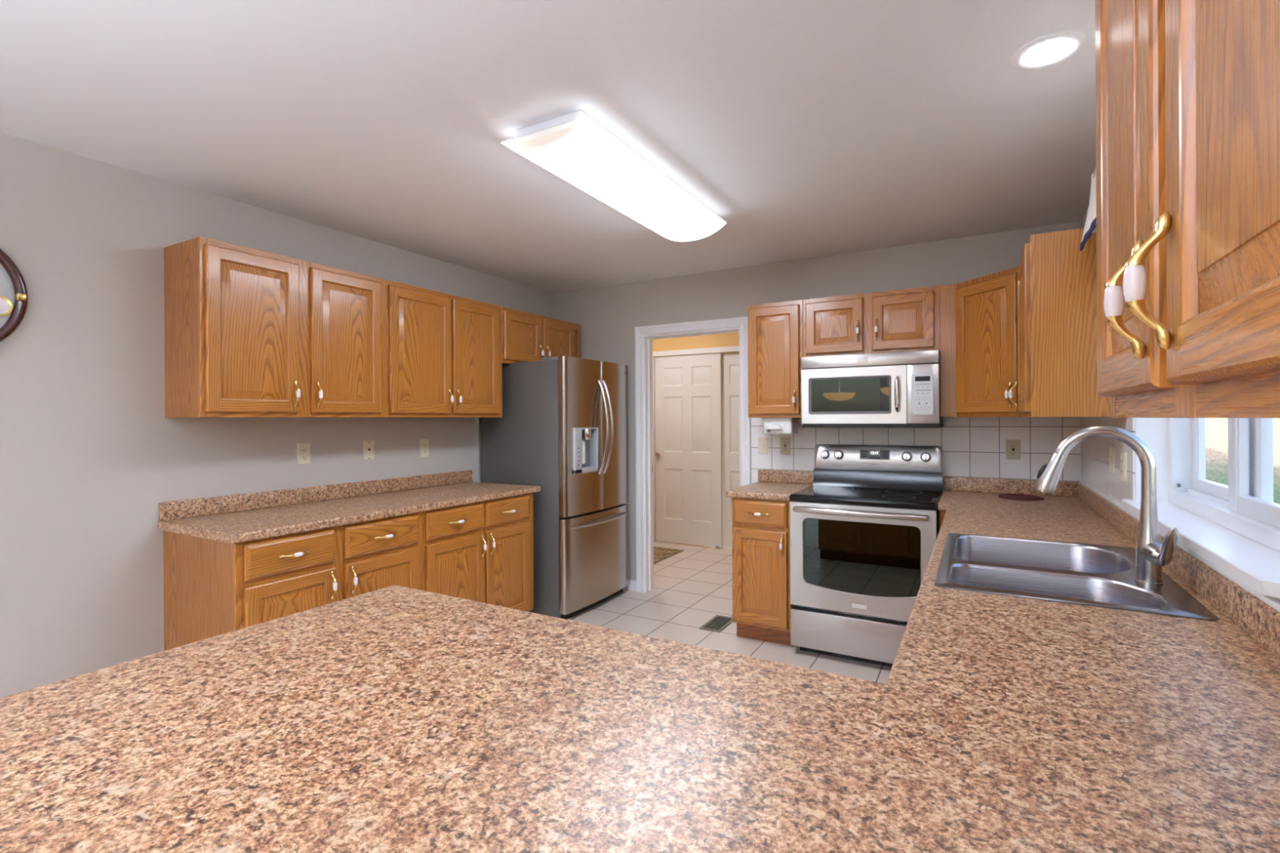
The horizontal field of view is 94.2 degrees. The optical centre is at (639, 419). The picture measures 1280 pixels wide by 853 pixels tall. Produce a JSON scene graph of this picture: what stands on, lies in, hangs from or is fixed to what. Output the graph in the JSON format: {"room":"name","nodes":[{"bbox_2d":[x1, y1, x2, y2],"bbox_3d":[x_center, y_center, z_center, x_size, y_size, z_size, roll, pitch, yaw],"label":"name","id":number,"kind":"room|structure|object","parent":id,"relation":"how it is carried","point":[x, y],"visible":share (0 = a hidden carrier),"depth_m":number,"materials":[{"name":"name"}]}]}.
{"room":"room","nodes":[
{"label":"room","id":0,"kind":"room"},
{"bbox_2d":[0,132,553,697],"bbox_3d":[-2.605,0.150,1.952,0.120,2.440,7.320,0,0,30],"label":"wall","id":1,"kind":"structure","parent":0,"point":[90,452],"depth_m":2.51,"materials":[{"name":"grey paint"}]},
{"bbox_2d":[0,248,28,342],"bbox_3d":[-2.454,-0.459,2.058,0.042,0.484,0.484,0,0,30],"label":"wall clock","id":2,"kind":"object","parent":1,"relation":"attached to","point":[14,298],"visible":1,"depth_m":2.23,"materials":[{"name":"brown wood"}]},
{"bbox_2d":[164,236,387,417],"bbox_3d":[-1.741,-0.390,2.965,0.378,0.762,0.913,0,0,30],"label":"upper cabinet","id":3,"kind":"object","parent":1,"relation":"attached to","point":[250,332],"visible":1,"depth_m":2.73,"materials":[{"name":"brown wood"}]},
{"bbox_2d":[297,442,310,464],"bbox_3d":[-1.814,0.187,3.209,0.008,0.115,0.071,0,0,30],"label":"power outlet","id":4,"kind":"object","parent":1,"relation":"attached to","point":[303,449],"visible":1,"depth_m":3.21,"materials":[{"name":"beige plastic"}]},
{"bbox_2d":[301,454,307,459],"bbox_3d":[-1.812,0.206,3.208,0.003,0.028,0.033,0,0,30],"label":"socket","id":5,"kind":"object","parent":4,"relation":"attached to","point":[303,456],"depth_m":3.21,"materials":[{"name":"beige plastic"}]},
{"bbox_2d":[301,447,307,453],"bbox_3d":[-1.812,0.167,3.208,0.003,0.028,0.033,0,0,30],"label":"socket","id":6,"kind":"object","parent":4,"relation":"attached to","point":[304,450],"depth_m":3.21,"materials":[{"name":"beige plastic"}]},
{"bbox_2d":[158,470,472,520],"bbox_3d":[-1.669,0.409,3.449,0.021,0.084,1.870,0,0,30],"label":"backsplash","id":7,"kind":"structure","parent":1,"relation":"attached to","point":[190,508],"depth_m":3.16,"materials":[{"name":"stone"}]},
{"bbox_2d":[363,440,373,460],"bbox_3d":[-1.618,0.186,3.550,0.011,0.115,0.071,0,0,30],"label":"wall jack","id":8,"kind":"object","parent":1,"relation":"attached to","point":[368,446],"visible":1,"depth_m":3.55,"materials":[{"name":"beige plastic"}]},
{"bbox_2d":[419,439,428,457],"bbox_3d":[-1.415,0.192,3.908,0.008,0.115,0.071,0,0,30],"label":"power outlet","id":9,"kind":"object","parent":1,"relation":"attached to","point":[424,444],"visible":1,"depth_m":3.90,"materials":[{"name":"beige plastic"}]},
{"bbox_2d":[353,280,502,417],"bbox_3d":[-1.288,-0.392,3.758,0.378,0.762,0.911,0,0,30],"label":"upper cabinet","id":10,"kind":"object","parent":1,"relation":"attached to","point":[444,351],"visible":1,"depth_m":3.62,"materials":[{"name":"brown wood"}]},
{"bbox_2d":[502,306,580,364],"bbox_3d":[-0.832,-0.582,4.559,0.378,0.386,0.930,0,0,30],"label":"upper cabinet","id":11,"kind":"object","parent":1,"relation":"attached to","point":[526,336],"visible":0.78,"depth_m":4.38,"materials":[{"name":"brown wood"}]},
{"bbox_2d":[0,0,1096,293],"bbox_3d":[-0.888,-1.149,1.038,4.020,0.140,7.440,0,0,30],"label":"ceiling","id":12,"kind":"structure","parent":0,"point":[811,128],"depth_m":2.07,"materials":[{"name":"white paint"}]},
{"bbox_2d":[501,110,726,241],"bbox_3d":[-0.032,-1.027,2.679,0.392,0.112,1.280,0,0,30],"label":"ceiling light","id":13,"kind":"object","parent":12,"relation":"attached to","point":[574,147],"visible":1,"depth_m":2.40,"materials":[{"name":"white paint"}]},
{"bbox_2d":[1009,30,1088,71],"bbox_3d":[1.207,-1.082,1.759,0.190,0.014,0.190,0,0,30],"label":"recessed light","id":14,"kind":"object","parent":12,"relation":"in","point":[1060,51],"visible":1,"depth_m":1.74,"materials":[{"name":"white paint"}]},
{"bbox_2d":[652,332,738,351],"bbox_3d":[0.756,0.133,6.309,3.800,2.440,0.120,0,0,30],"label":"wall","id":15,"kind":"structure","parent":0,"point":[726,340],"depth_m":6.33,"materials":[{"name":"yellow paint"}]},
{"bbox_2d":[654,352,722,547],"bbox_3d":[0.502,0.328,6.383,0.775,2.030,0.084,0,0,30],"label":"door","id":16,"kind":"structure","parent":15,"relation":"in","point":[688,388],"depth_m":6.38,"materials":[{"name":"beige paint"}]},
{"bbox_2d":[652,346,738,542],"bbox_3d":[0.844,0.303,6.189,1.610,2.100,0.042,0,0,30],"label":"trim","id":17,"kind":"structure","parent":15,"relation":"attached to","point":[730,348],"depth_m":6.52,"materials":[{"name":"beige paint"}]},
{"bbox_2d":[721,352,739,547],"bbox_3d":[1.198,0.324,6.064,0.800,2.030,0.035,0,0,30],"label":"door","id":18,"kind":"structure","parent":15,"relation":"in","point":[730,361],"depth_m":6.20,"materials":[{"name":"beige paint"}]},
{"bbox_2d":[567,540,892,684],"bbox_3d":[-0.837,1.421,2.397,5.100,0.120,9.800,0,0,30],"label":"floor","id":19,"kind":"structure","parent":0,"point":[693,585],"depth_m":4.14,"materials":[{"name":"tile"}]},
{"bbox_2d":[163,511,422,650],"bbox_3d":[-1.613,0.927,2.887,0.666,0.876,0.913,0,0,30],"label":"base cabinet","id":20,"kind":"object","parent":19,"relation":"on","point":[212,588],"visible":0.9,"depth_m":2.57,"materials":[{"name":"brown wood"}]},
{"bbox_2d":[422,493,533,611],"bbox_3d":[-1.164,0.925,3.674,0.666,0.876,0.897,0,0,30],"label":"base cabinet","id":21,"kind":"object","parent":19,"relation":"on","point":[482,552],"visible":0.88,"depth_m":3.50,"materials":[{"name":"brown wood"}]},
{"bbox_2d":[158,470,540,543],"bbox_3d":[-1.401,0.427,3.296,0.637,0.122,1.870,0,0,30],"label":"countertop","id":22,"kind":"structure","parent":21,"relation":"on","point":[246,517],"depth_m":3.00,"materials":[{"name":"stone"}]},
{"bbox_2d":[480,355,628,619],"bbox_3d":[-0.575,0.471,4.464,0.855,1.777,0.834,0,0,30],"label":"refrigerator","id":23,"kind":"object","parent":19,"relation":"on","point":[562,428],"visible":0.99,"depth_m":4.12,"materials":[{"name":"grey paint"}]},
{"bbox_2d":[653,546,684,564],"bbox_3d":[-0.118,1.354,5.913,0.789,0.008,0.944,0,0,30],"label":"rug","id":24,"kind":"object","parent":19,"relation":"on","point":[660,553],"visible":0.21,"depth_m":5.98,"materials":[{"name":"beige fabric"}]},
{"bbox_2d":[698,614,732,632],"bbox_3d":[0.517,1.351,3.933,0.144,0.006,0.300,0,0,30],"label":"floor vent","id":25,"kind":"object","parent":19,"relation":"in","point":[718,623],"visible":0.84,"depth_m":3.92,"materials":[{"name":"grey metal"}]},
{"bbox_2d":[732,497,794,646],"bbox_3d":[0.859,0.915,3.801,0.362,0.876,0.658,0,0,30],"label":"base cabinet","id":26,"kind":"object","parent":19,"relation":"on","point":[762,606],"visible":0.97,"depth_m":3.55,"materials":[{"name":"brown wood"}]},
{"bbox_2d":[725,469,813,501],"bbox_3d":[0.854,0.416,3.822,0.400,0.122,0.630,0,0,30],"label":"countertop","id":27,"kind":"structure","parent":26,"relation":"on","point":[776,485],"depth_m":3.90,"materials":[{"name":"stone"}]},
{"bbox_2d":[789,444,942,666],"bbox_3d":[1.332,0.758,3.479,0.759,1.185,0.708,0,0,30],"label":"range","id":28,"kind":"object","parent":19,"relation":"on","point":[864,534],"visible":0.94,"depth_m":3.29,"materials":[{"name":"silver metal"}]},
{"bbox_2d":[789,484,942,511],"bbox_3d":[1.336,0.450,3.489,0.759,0.040,0.605,0,0,30],"label":"cooktop","id":29,"kind":"object","parent":28,"relation":"in","point":[864,497],"depth_m":3.34,"materials":[{"name":"black glass"}]},
{"bbox_2d":[938,511,946,529],"bbox_3d":[1.411,0.912,2.155,0.673,0.876,2.930,0,0,30],"label":"base cabinet","id":30,"kind":"object","parent":19,"relation":"on","point":[941,513],"visible":0.02,"depth_m":3.08,"materials":[{"name":"brown wood"}]},
{"bbox_2d":[0,476,1279,852],"bbox_3d":[0.660,0.417,2.043,1.869,0.122,3.913,0,0,30],"label":"countertop","id":31,"kind":"structure","parent":30,"relation":"on","point":[394,718],"depth_m":0.83,"materials":[{"name":"stone"}]},
{"bbox_2d":[998,493,1044,500],"bbox_3d":[2.084,0.427,3.252,0.213,0.011,0.208,0,0,30],"label":"trivet","id":32,"kind":"object","parent":31,"relation":"on","point":[1011,496],"visible":1,"depth_m":3.23,"materials":[{"name":"brown"}]},
{"bbox_2d":[934,533,1218,620],"bbox_3d":[1.212,0.521,1.771,0.556,0.180,0.818,0,0,30],"label":"sink","id":33,"kind":"object","parent":31,"relation":"in","point":[1099,575],"visible":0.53,"depth_m":1.72,"materials":[{"name":"metal"}]},
{"bbox_2d":[1032,425,1178,585],"bbox_3d":[1.259,0.225,1.618,0.109,0.413,0.312,0,0,-45],"label":"kitchen faucet","id":34,"kind":"object","parent":31,"relation":"on","point":[1152,554],"visible":1,"depth_m":1.56,"materials":[{"name":"silver metal"}]},
{"bbox_2d":[553,221,1080,580],"bbox_3d":[0.882,0.133,4.245,3.905,2.440,0.120,0,0,30],"label":"wall","id":35,"kind":"structure","parent":0,"point":[608,317],"depth_m":4.24,"materials":[{"name":"grey paint"}]},
{"bbox_2d":[622,579,635,591],"bbox_3d":[-0.382,1.318,4.893,0.817,0.082,0.014,0,0,30],"label":"baseboard","id":36,"kind":"structure","parent":35,"relation":"attached to","point":[632,584],"depth_m":4.71,"materials":[{"name":"white paint"}]},
{"bbox_2d":[635,316,751,592],"bbox_3d":[0.406,0.314,4.509,0.939,2.082,0.144,0,0,30],"label":"trim","id":37,"kind":"structure","parent":35,"relation":"attached to","point":[644,335],"depth_m":4.66,"materials":[{"name":"white paint"}]},
{"bbox_2d":[747,299,803,417],"bbox_3d":[0.930,-0.379,3.928,0.361,0.738,0.378,0,0,30],"label":"upper cabinet","id":38,"kind":"object","parent":35,"relation":"attached to","point":[775,330],"visible":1,"depth_m":3.80,"materials":[{"name":"brown wood"}]},
{"bbox_2d":[761,417,799,434],"bbox_3d":[0.919,0.044,3.908,0.200,0.108,0.208,0,0,30],"label":"can opener","id":39,"kind":"object","parent":38,"relation":"attached to","point":[771,425],"visible":0.98,"depth_m":3.84,"materials":[{"name":"white plastic"}]},
{"bbox_2d":[803,285,940,357],"bbox_3d":[1.420,-0.566,3.648,0.766,0.368,0.378,0,0,30],"label":"upper cabinet","id":40,"kind":"object","parent":35,"relation":"attached to","point":[904,320],"visible":0.94,"depth_m":3.51,"materials":[{"name":"brown wood"}]},
{"bbox_2d":[801,350,943,427],"bbox_3d":[1.405,-0.166,3.613,0.764,0.432,0.442,0,0,30],"label":"microwave","id":41,"kind":"object","parent":40,"relation":"attached to","point":[896,389],"visible":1,"depth_m":3.45,"materials":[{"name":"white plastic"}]},
{"bbox_2d":[751,416,1080,492],"bbox_3d":[1.616,0.359,3.754,1.894,0.780,0.007,0,0,30],"label":"tiled wall","id":42,"kind":"structure","parent":35,"relation":"attached to","point":[971,446],"depth_m":3.56,"materials":[{"name":"white tile"}]},
{"bbox_2d":[758,437,768,453],"bbox_3d":[0.863,0.187,4.170,0.071,0.115,0.016,0,0,30],"label":"light switch","id":43,"kind":"object","parent":42,"relation":"attached to","point":[762,442],"visible":1,"depth_m":4.17,"materials":[{"name":"beige plastic"}]},
{"bbox_2d":[780,437,791,453],"bbox_3d":[1.002,0.184,4.094,0.071,0.115,0.010,0,0,30],"label":"power outlet","id":44,"kind":"object","parent":42,"relation":"attached to","point":[785,442],"visible":1,"depth_m":4.09,"materials":[{"name":"beige plastic"}]},
{"bbox_2d":[782,446,787,451],"bbox_3d":[1.001,0.204,4.093,0.033,0.033,0.003,0,0,30],"label":"socket","id":45,"kind":"object","parent":44,"relation":"attached to","point":[784,448],"depth_m":4.09,"materials":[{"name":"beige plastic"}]},
{"bbox_2d":[782,440,787,445],"bbox_3d":[1.001,0.165,4.093,0.033,0.033,0.003,0,0,30],"label":"socket","id":46,"kind":"object","parent":44,"relation":"attached to","point":[784,442],"depth_m":4.09,"materials":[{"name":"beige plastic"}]},
{"bbox_2d":[758,469,813,484],"bbox_3d":[1.006,0.396,4.087,0.398,0.084,0.020,0,0,30],"label":"backsplash","id":47,"kind":"structure","parent":42,"relation":"attached to","point":[764,475],"depth_m":4.08,"materials":[{"name":"stone"}]},
{"bbox_2d":[1005,439,1020,459],"bbox_3d":[2.157,0.176,3.435,0.071,0.115,0.010,0,0,30],"label":"power outlet","id":48,"kind":"object","parent":42,"relation":"attached to","point":[1012,446],"visible":1,"depth_m":3.43,"materials":[{"name":"beige plastic"}]},
{"bbox_2d":[1009,449,1016,456],"bbox_3d":[2.156,0.196,3.434,0.033,0.033,0.003,0,0,30],"label":"socket","id":49,"kind":"object","parent":48,"relation":"attached to","point":[1012,452],"depth_m":3.43,"materials":[{"name":"beige plastic"}]},
{"bbox_2d":[1009,443,1016,448],"bbox_3d":[2.156,0.157,3.434,0.033,0.033,0.003,0,0,30],"label":"socket","id":50,"kind":"object","parent":48,"relation":"attached to","point":[1012,446],"depth_m":3.43,"materials":[{"name":"beige plastic"}]},
{"bbox_2d":[939,266,1022,417],"bbox_3d":[1.983,-0.382,3.180,0.674,0.741,0.618,0,0,30],"label":"upper cabinet","id":51,"kind":"object","parent":35,"relation":"attached to","point":[979,317],"visible":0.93,"depth_m":3.13,"materials":[{"name":"brown wood"}]},
{"bbox_2d":[1080,208,1135,422],"bbox_3d":[0.740,0.133,0.112,0.185,2.440,7.200,0,0,30],"label":"wall","id":52,"kind":"structure","parent":0,"point":[1083,220],"depth_m":3.18,"materials":[{"name":"grey paint"}]},
{"bbox_2d":[1008,227,1111,417],"bbox_3d":[1.830,-0.378,2.595,0.360,0.738,0.575,0,0,30],"label":"upper cabinet","id":53,"kind":"object","parent":52,"relation":"attached to","point":[1057,327],"visible":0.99,"depth_m":2.36,"materials":[{"name":"brown wood"}]},
{"bbox_2d":[1079,166,1096,251],"bbox_3d":[1.442,-0.779,1.701,0.162,0.282,1.224,0,0,30],"label":"window valance","id":54,"kind":"object","parent":52,"relation":"attached to","point":[1090,228],"visible":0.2,"depth_m":2.14,"materials":[{"name":"fabric"}]},
{"bbox_2d":[943,476,1279,659],"bbox_3d":[1.401,0.394,2.150,0.673,0.084,2.992,0,0,30],"label":"backsplash","id":55,"kind":"structure","parent":52,"relation":"attached to","point":[1261,621],"depth_m":1.52,"materials":[{"name":"stone"}]},
{"bbox_2d":[1135,417,1168,502],"bbox_3d":[1.541,-0.205,1.612,0.091,1.011,1.230,0,0,30],"label":"trim","id":56,"kind":"structure","parent":52,"relation":"attached to","point":[1153,432],"depth_m":2.13,"materials":[{"name":"white paint"}]},
{"bbox_2d":[1080,417,1279,601],"bbox_3d":[1.816,0.208,2.191,0.007,0.480,2.508,0,0,30],"label":"tiled wall","id":57,"kind":"structure","parent":52,"relation":"attached to","point":[1095,451],"depth_m":2.60,"materials":[{"name":"white tile"}]},
{"bbox_2d":[1107,445,1114,474],"bbox_3d":[1.983,0.171,2.506,0.016,0.115,0.075,0,0,30],"label":"light switch","id":58,"kind":"object","parent":57,"relation":"attached to","point":[1111,458],"visible":1,"depth_m":2.50,"materials":[{"name":"beige plastic"}]},
{"bbox_2d":[1120,451,1126,482],"bbox_3d":[1.872,0.186,2.304,0.008,0.115,0.078,0,0,30],"label":"power outlet","id":59,"kind":"object","parent":57,"relation":"attached to","point":[1122,455],"visible":1,"depth_m":2.29,"materials":[{"name":"beige plastic"}]},
{"bbox_2d":[1078,480,1279,612],"bbox_3d":[1.682,0.344,1.976,0.014,0.014,2.970,0,0,30],"label":"trim","id":60,"kind":"structure","parent":57,"relation":"attached to","point":[1272,602],"depth_m":1.39,"materials":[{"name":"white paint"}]},
{"bbox_2d":[1095,0,1279,417],"bbox_3d":[0.664,-0.371,0.544,0.367,0.738,0.800,0,0,30],"label":"upper cabinet","id":61,"kind":"object","parent":52,"relation":"attached to","point":[1188,91],"visible":1,"depth_m":0.55,"materials":[{"name":"brown wood"}]},
{"bbox_2d":[1121,498,1279,598],"bbox_3d":[1.554,0.314,1.623,0.170,0.027,1.300,0,0,30],"label":"window sill","id":62,"kind":"structure","parent":52,"relation":"attached to","point":[1256,565],"depth_m":1.41,"materials":[{"name":"white paint"}]},
{"bbox_2d":[1168,417,1279,551],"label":"window","id":63,"kind":"structure","parent":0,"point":[1246,507],"depth_m":1.62,"materials":[{"name":"white plastic"}]},
{"label":"outside","id":64,"kind":"structure","parent":0,"visible":0},
{"bbox_2d":[1205,417,1279,504],"bbox_3d":[10.640,0.343,-2.198,55.000,2.905,50.600,0,0,30],"label":"lawn","id":65,"kind":"structure","parent":64,"point":[1216,428],"depth_m":11.13,"materials":[{"name":"green plant"}]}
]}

